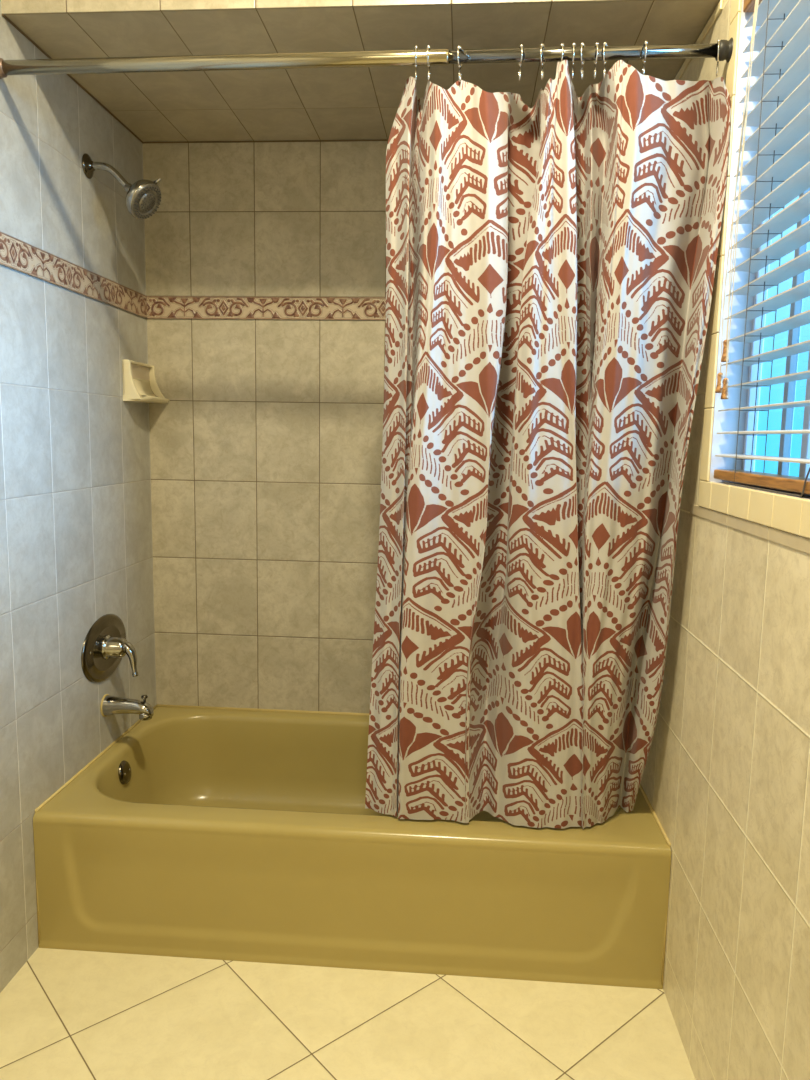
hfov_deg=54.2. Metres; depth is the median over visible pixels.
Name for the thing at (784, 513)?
trim
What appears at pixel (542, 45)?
curtain hook
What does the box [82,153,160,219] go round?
shower fixture
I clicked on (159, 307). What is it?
trim
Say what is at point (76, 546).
wall
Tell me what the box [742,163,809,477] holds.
window
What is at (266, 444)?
wall
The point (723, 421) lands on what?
window frame
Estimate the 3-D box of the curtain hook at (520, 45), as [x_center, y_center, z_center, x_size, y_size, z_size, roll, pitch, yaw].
[0.230,-0.956,1.584,0.007,0.066,0.038,1,8,-2]
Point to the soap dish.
(140, 385)
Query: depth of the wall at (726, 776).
1.43 m
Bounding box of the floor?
[0,947,694,1079]
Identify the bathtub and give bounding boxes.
[33,704,670,988]
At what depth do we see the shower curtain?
1.72 m
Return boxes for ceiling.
[4,0,719,141]
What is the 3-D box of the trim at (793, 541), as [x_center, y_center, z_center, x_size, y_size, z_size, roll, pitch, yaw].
[0.563,0.040,0.900,0.003,0.021,1.693,2,8,4]
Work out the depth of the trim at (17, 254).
2.01 m
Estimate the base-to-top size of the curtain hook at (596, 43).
0.066 m
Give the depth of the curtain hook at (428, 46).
1.59 m
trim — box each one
[0,231,147,317]
[2,14,388,143]
[147,296,385,319]
[674,0,722,79]
[690,504,809,553]
[698,0,809,538]
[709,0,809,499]
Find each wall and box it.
[0,0,155,992]
[143,141,387,712]
[640,0,809,1079]
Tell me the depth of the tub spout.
2.29 m
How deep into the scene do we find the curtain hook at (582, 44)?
1.57 m
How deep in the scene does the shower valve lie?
2.27 m
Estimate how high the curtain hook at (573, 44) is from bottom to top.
0.066 m
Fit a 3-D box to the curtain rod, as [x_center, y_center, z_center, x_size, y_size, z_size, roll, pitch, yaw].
[-0.121,-0.982,1.617,1.524,0.052,0.043,2,8,6]
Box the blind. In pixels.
[714,0,809,496]
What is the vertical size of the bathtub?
0.358 m
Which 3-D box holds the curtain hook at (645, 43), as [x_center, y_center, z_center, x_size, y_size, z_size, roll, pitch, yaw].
[0.471,-0.947,1.560,0.007,0.066,0.038,2,8,7]
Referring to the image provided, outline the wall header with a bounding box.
[1,0,584,13]
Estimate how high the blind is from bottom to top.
0.930 m
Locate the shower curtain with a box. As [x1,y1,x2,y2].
[365,60,730,828]
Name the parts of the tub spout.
diverter knob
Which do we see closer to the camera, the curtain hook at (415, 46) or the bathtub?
the curtain hook at (415, 46)
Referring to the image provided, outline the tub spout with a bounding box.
[100,694,153,720]
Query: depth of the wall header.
1.68 m
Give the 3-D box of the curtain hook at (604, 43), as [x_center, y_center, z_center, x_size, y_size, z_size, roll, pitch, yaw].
[0.396,-0.950,1.568,0.007,0.066,0.038,4,8,22]
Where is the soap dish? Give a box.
[122,359,169,403]
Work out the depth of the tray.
2.42 m
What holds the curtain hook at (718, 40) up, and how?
hanging from the curtain rod
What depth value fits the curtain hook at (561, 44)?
1.56 m
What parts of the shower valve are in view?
lever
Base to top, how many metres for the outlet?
0.022 m
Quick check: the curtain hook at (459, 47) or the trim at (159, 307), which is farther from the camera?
the trim at (159, 307)
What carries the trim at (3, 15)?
attached to the ceiling
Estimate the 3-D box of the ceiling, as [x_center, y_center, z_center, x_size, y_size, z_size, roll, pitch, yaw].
[-0.085,-1.168,2.034,1.524,0.001,0.758,2,8,4]
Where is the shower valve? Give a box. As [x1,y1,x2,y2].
[81,614,138,682]
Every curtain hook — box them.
[414,45,417,80]
[427,45,430,80]
[457,45,462,81]
[518,44,522,79]
[540,43,544,79]
[560,43,563,61]
[571,43,575,78]
[580,42,584,78]
[593,42,598,78]
[603,42,607,78]
[642,41,647,74]
[716,39,720,75]
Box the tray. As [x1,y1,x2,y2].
[123,395,169,403]
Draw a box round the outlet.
[139,714,151,720]
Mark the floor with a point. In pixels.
(65, 1014)
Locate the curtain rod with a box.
[0,38,732,78]
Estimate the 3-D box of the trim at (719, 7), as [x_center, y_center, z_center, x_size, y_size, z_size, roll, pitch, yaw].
[0.671,-1.136,1.980,0.006,0.019,0.758,2,8,4]

